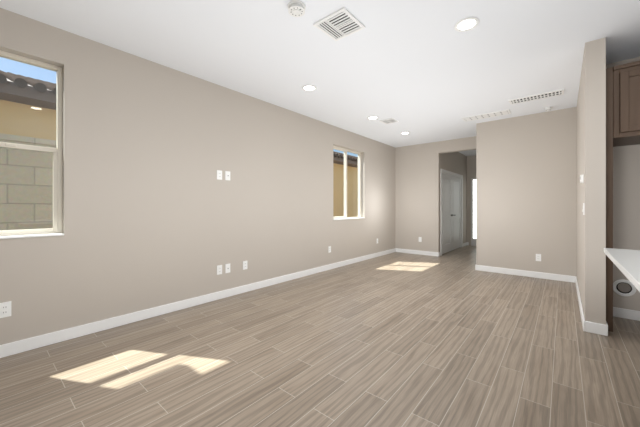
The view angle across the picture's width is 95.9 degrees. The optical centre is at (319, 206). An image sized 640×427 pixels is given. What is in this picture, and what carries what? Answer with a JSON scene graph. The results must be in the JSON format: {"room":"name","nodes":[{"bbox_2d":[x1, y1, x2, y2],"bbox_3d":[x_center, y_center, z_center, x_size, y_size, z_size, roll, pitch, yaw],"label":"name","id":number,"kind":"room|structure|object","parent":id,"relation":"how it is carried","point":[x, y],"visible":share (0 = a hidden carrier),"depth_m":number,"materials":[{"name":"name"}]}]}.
{"room":"living room","nodes":[
{"label":"living room","id":0,"kind":"room"},
{"bbox_2d":[0,8,394,344],"bbox_3d":[0.062,-0.190,5.438,0.170,2.740,11.280,0,0,40],"label":"wall","id":1,"kind":"structure","parent":0,"point":[156,212],"depth_m":3.21,"materials":[{"name":"beige paint"}]},
{"bbox_2d":[0,301,10,317],"bbox_3d":[-2.484,0.810,2.275,0.009,0.118,0.072,0,0,40],"label":"outlet","id":2,"kind":"object","parent":1,"relation":"attached to","point":[5,309],"visible":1,"depth_m":2.28,"materials":[{"name":"white plastic"}]},
{"bbox_2d":[0,50,61,235],"bbox_3d":[-2.551,-0.505,2.380,0.082,1.510,0.635,0,0,40],"label":"window","id":3,"kind":"structure","parent":1,"relation":"in","point":[56,217],"depth_m":2.50,"materials":[{"name":"beige plastic"}]},
{"bbox_2d":[0,233,63,238],"bbox_3d":[-2.488,0.242,2.327,0.101,0.017,0.631,0,0,40],"label":"window sill","id":4,"kind":"structure","parent":3,"relation":"attached to","point":[29,236],"depth_m":2.38,"materials":[{"name":"white wood"}]},
{"bbox_2d":[0,248,395,357],"bbox_3d":[-0.709,1.130,4.375,0.018,0.100,8.380,0,0,40],"label":"baseboard","id":5,"kind":"structure","parent":1,"relation":"attached to","point":[19,346],"depth_m":3.05,"materials":[{"name":"white wood"}]},
{"bbox_2d":[217,265,221,274],"bbox_3d":[-1.286,0.805,3.697,0.009,0.118,0.072,0,0,40],"label":"electrical outlet","id":6,"kind":"object","parent":1,"relation":"attached to","point":[219,269],"visible":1,"depth_m":3.69,"materials":[{"name":"white plastic"}]},
{"bbox_2d":[217,170,221,179],"bbox_3d":[-1.286,-0.410,3.697,0.009,0.118,0.072,0,0,40],"label":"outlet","id":7,"kind":"object","parent":1,"relation":"attached to","point":[219,174],"visible":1,"depth_m":3.69,"materials":[{"name":"white plastic"}]},
{"bbox_2d":[225,264,229,272],"bbox_3d":[-1.208,0.805,3.789,0.010,0.118,0.072,0,0,40],"label":"electrical outlet","id":8,"kind":"object","parent":1,"relation":"attached to","point":[227,268],"visible":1,"depth_m":3.78,"materials":[{"name":"white plastic"}]},
{"bbox_2d":[225,171,229,179],"bbox_3d":[-1.208,-0.410,3.789,0.010,0.118,0.072,0,0,40],"label":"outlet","id":9,"kind":"object","parent":1,"relation":"attached to","point":[227,175],"visible":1,"depth_m":3.78,"materials":[{"name":"white plastic"}]},
{"bbox_2d":[243,261,246,269],"bbox_3d":[-1.034,0.805,3.996,0.009,0.118,0.072,0,0,40],"label":"electrical outlet","id":10,"kind":"object","parent":1,"relation":"attached to","point":[244,265],"visible":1,"depth_m":3.98,"materials":[{"name":"white plastic"}]},
{"bbox_2d":[333,146,360,218],"bbox_3d":[0.533,-0.480,6.042,0.082,1.460,1.130,0,0,40],"label":"window","id":11,"kind":"structure","parent":1,"relation":"in","point":[345,164],"depth_m":6.03,"materials":[{"name":"beige plastic"}]},
{"bbox_2d":[333,217,361,219],"bbox_3d":[0.595,0.242,5.989,0.101,0.017,1.126,0,0,40],"label":"sill","id":12,"kind":"structure","parent":1,"relation":"attached to","point":[347,218],"depth_m":5.88,"materials":[{"name":"white wood"}]},
{"bbox_2d":[0,245,639,426],"bbox_3d":[3.126,1.240,2.858,8.180,0.120,11.280,0,0,40],"label":"floor","id":13,"kind":"structure","parent":0,"point":[454,338],"depth_m":2.21,"materials":[{"name":"brown wood"}]},
{"bbox_2d":[606,67,612,331],"bbox_3d":[2.924,-0.070,2.956,0.055,2.499,0.568,0,0,40],"label":"cabinet end panel","id":14,"kind":"object","parent":13,"relation":"on","point":[609,192],"visible":0.56,"depth_m":2.74,"materials":[{"name":"brown wood"}]},
{"bbox_2d":[0,0,639,155],"bbox_3d":[3.126,-1.620,2.858,8.180,0.120,11.280,0,0,40],"label":"ceiling","id":15,"kind":"structure","parent":0,"point":[422,71],"depth_m":2.86,"materials":[{"name":"white paint"}]},
{"bbox_2d":[288,0,305,16],"bbox_3d":[-0.182,-1.537,2.245,0.140,0.046,0.140,0,0,40],"label":"smoke detector","id":16,"kind":"object","parent":15,"relation":"attached to","point":[296,8],"visible":1,"depth_m":2.22,"materials":[{"name":"white plastic"}]},
{"bbox_2d":[302,85,316,90],"bbox_3d":[-0.139,-1.556,3.778,0.196,0.014,0.196,0,0,40],"label":"recessed light","id":17,"kind":"object","parent":15,"relation":"in","point":[309,87],"visible":1,"depth_m":3.76,"materials":[{"name":"white plastic"}]},
{"bbox_2d":[313,7,365,40],"bbox_3d":[0.168,-1.553,2.474,0.320,0.014,0.320,0,0,40],"label":"ceiling vent","id":18,"kind":"object","parent":15,"relation":"in","point":[341,23],"visible":1,"depth_m":2.46,"materials":[{"name":"white metal"}]},
{"bbox_2d":[367,116,378,119],"bbox_3d":[0.923,-1.556,5.040,0.196,0.014,0.196,0,0,40],"label":"recessed light","id":19,"kind":"object","parent":15,"relation":"in","point":[373,117],"visible":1,"depth_m":5.02,"materials":[{"name":"white plastic"}]},
{"bbox_2d":[379,118,398,123],"bbox_3d":[1.248,-1.554,5.224,0.260,0.012,0.260,0,0,40],"label":"ceiling vent","id":20,"kind":"object","parent":15,"relation":"in","point":[389,121],"visible":1,"depth_m":5.23,"materials":[{"name":"white metal"}]},
{"bbox_2d":[454,17,479,31],"bbox_3d":[1.251,-1.556,2.463,0.196,0.014,0.196,0,0,40],"label":"recessed light","id":21,"kind":"object","parent":15,"relation":"in","point":[466,24],"visible":1,"depth_m":2.46,"materials":[{"name":"white plastic"}]},
{"bbox_2d":[462,109,510,121],"bbox_3d":[2.828,-1.554,4.926,0.700,0.012,0.260,0,0,40],"label":"ceiling vent","id":22,"kind":"object","parent":15,"relation":"attached to","point":[488,115],"visible":1,"depth_m":4.89,"materials":[{"name":"white metal"}]},
{"bbox_2d":[508,89,563,104],"bbox_3d":[3.056,-1.554,4.094,0.620,0.012,0.220,0,0,40],"label":"ceiling vent","id":23,"kind":"object","parent":15,"relation":"in","point":[537,96],"visible":0.96,"depth_m":4.08,"materials":[{"name":"white metal"}]},
{"bbox_2d":[544,106,552,110],"bbox_3d":[3.583,-1.537,4.526,0.100,0.046,0.100,0,0,40],"label":"smoke detector","id":24,"kind":"object","parent":15,"relation":"attached to","point":[549,108],"visible":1,"depth_m":4.50,"materials":[{"name":"white plastic"}]},
{"bbox_2d":[395,136,475,256],"bbox_3d":[2.843,-0.190,6.954,2.131,2.740,0.140,0,0,40],"label":"wall","id":25,"kind":"structure","parent":0,"point":[417,191],"depth_m":7.16,"materials":[{"name":"beige paint"}]},
{"bbox_2d":[396,248,439,255],"bbox_3d":[2.417,1.130,7.214,1.084,0.100,0.018,0,0,40],"label":"baseboard","id":26,"kind":"structure","parent":25,"relation":"attached to","point":[428,253],"depth_m":7.18,"materials":[{"name":"white wood"}]},
{"bbox_2d":[440,152,466,246],"bbox_3d":[3.667,-0.190,7.972,0.120,2.740,2.480,0,0,40],"label":"wall","id":27,"kind":"structure","parent":0,"point":[455,162],"depth_m":8.43,"materials":[{"name":"beige paint"}]},
{"bbox_2d":[442,173,452,253],"bbox_3d":[3.253,0.165,7.388,0.092,2.007,0.889,0,0,40],"label":"door leaf","id":28,"kind":"structure","parent":27,"relation":"in","point":[447,215],"depth_m":7.40,"materials":[{"name":"white paint"}]},
{"bbox_2d":[440,169,462,255],"bbox_3d":[3.504,0.125,7.763,0.136,2.110,1.970,0,0,40],"label":"door frame","id":29,"kind":"structure","parent":27,"relation":"attached to","point":[450,173],"depth_m":6.99,"materials":[{"name":"white wood"}]},
{"bbox_2d":[452,176,460,249],"bbox_3d":[3.830,0.165,8.074,0.092,2.007,0.889,0,0,40],"label":"door leaf","id":30,"kind":"structure","parent":27,"relation":"in","point":[456,212],"depth_m":8.09,"materials":[{"name":"white paint"}]},
{"bbox_2d":[467,155,475,245],"bbox_3d":[4.951,-0.190,8.604,1.270,2.740,0.140,0,0,40],"label":"wall","id":31,"kind":"structure","parent":0,"point":[471,166],"depth_m":8.83,"materials":[{"name":"beige paint"}]},
{"bbox_2d":[471,178,475,245],"bbox_3d":[4.888,0.151,8.638,0.646,2.058,0.051,0,0,40],"label":"door","id":32,"kind":"structure","parent":31,"relation":"in","point":[473,211],"depth_m":8.81,"materials":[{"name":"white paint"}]},
{"bbox_2d":[476,107,576,276],"bbox_3d":[3.497,-0.190,4.991,1.400,2.740,0.120,0,0,40],"label":"wall","id":33,"kind":"structure","parent":0,"point":[526,189],"depth_m":4.89,"materials":[{"name":"beige paint"}]},
{"bbox_2d":[476,265,571,281],"bbox_3d":[3.457,1.130,4.936,1.350,0.100,0.014,0,0,40],"label":"baseboard","id":34,"kind":"structure","parent":33,"relation":"attached to","point":[558,277],"depth_m":4.89,"materials":[{"name":"white wood"}]},
{"bbox_2d":[536,254,540,260],"bbox_3d":[3.628,0.840,4.796,0.072,0.118,0.009,0,0,40],"label":"outlet","id":35,"kind":"object","parent":33,"relation":"attached to","point":[538,257],"visible":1,"depth_m":4.79,"materials":[{"name":"white plastic"}]},
{"bbox_2d":[577,37,605,324],"bbox_3d":[3.348,-0.190,3.619,0.140,2.740,2.410,0,0,40],"label":"wall","id":36,"kind":"structure","parent":0,"point":[591,189],"depth_m":2.71,"materials":[{"name":"beige paint"}]},
{"bbox_2d":[572,276,587,331],"bbox_3d":[3.246,1.130,3.617,0.022,0.100,2.304,0,0,40],"label":"baseboard","id":37,"kind":"structure","parent":36,"relation":"attached to","point":[574,279],"depth_m":3.17,"materials":[{"name":"white wood"}]},
{"bbox_2d":[580,174,583,182],"bbox_3d":[2.702,-0.290,2.980,0.024,0.090,0.090,0,0,40],"label":"light switch","id":38,"kind":"object","parent":36,"relation":"attached to","point":[581,178],"visible":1,"depth_m":2.95,"materials":[{"name":"white plastic"}]},
{"bbox_2d":[604,248,639,291],"bbox_3d":[1.676,0.725,0.628,1.345,0.910,2.220,0,0,40],"label":"countertop","id":39,"kind":"structure","parent":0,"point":[626,262],"depth_m":1.43,"materials":[{"name":"white stone"}]},
{"bbox_2d":[606,57,639,310],"bbox_3d":[4.734,-0.190,1.896,4.200,2.740,0.140,0,0,40],"label":"wall","id":40,"kind":"structure","parent":0,"point":[626,197],"depth_m":3.06,"materials":[{"name":"beige paint"}]},
{"bbox_2d":[613,279,635,296],"bbox_3d":[3.227,0.860,3.063,0.180,0.180,0.028,0,0,40],"label":"dryer vent box","id":41,"kind":"object","parent":40,"relation":"attached to","point":[623,287],"visible":0.94,"depth_m":3.06,"materials":[{"name":"white plastic"}]},
{"bbox_2d":[613,61,639,146],"bbox_3d":[3.156,-0.985,2.747,0.566,0.670,0.588,0,0,40],"label":"upper cabinet","id":42,"kind":"object","parent":40,"relation":"attached to","point":[626,104],"visible":0.96,"depth_m":2.64,"materials":[{"name":"brown wood"}]},
{"bbox_2d":[613,307,639,320],"bbox_3d":[4.709,1.130,1.817,4.135,0.100,0.014,0,0,40],"label":"baseboard","id":43,"kind":"structure","parent":40,"relation":"attached to","point":[617,312],"depth_m":3.05,"materials":[{"name":"white wood"}]},
{"label":"outside","id":44,"kind":"structure","parent":0,"visible":0},
{"bbox_3d":[-2.818,1.340,12.178,60.000,0.280,65.000,0,0,40],"label":"ground","id":45,"kind":"structure","parent":44,"visible":0},
{"bbox_2d":[0,133,55,229],"bbox_3d":[-7.452,0.220,-0.249,2.219,1.960,18.020,0,0,40],"label":"block wall","id":46,"kind":"structure","parent":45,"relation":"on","point":[11,211],"depth_m":3.12,"materials":[{"name":"beige concrete"}]},
{"bbox_2d":[0,100,357,216],"bbox_3d":[-3.510,-0.270,13.414,9.350,2.940,40.000,0,0,40],"label":"house","id":47,"kind":"structure","parent":45,"relation":"on","point":[52,137],"depth_m":4.85,"materials":[{"name":"brown"}]},
{"bbox_2d":[0,70,357,167],"bbox_3d":[-2.096,-2.872,12.223,6.812,2.424,41.000,0,0,40],"label":"house roof","id":48,"kind":"structure","parent":47,"relation":"on","point":[52,94],"depth_m":4.50,"materials":[{"name":"ceramic"}]}
]}

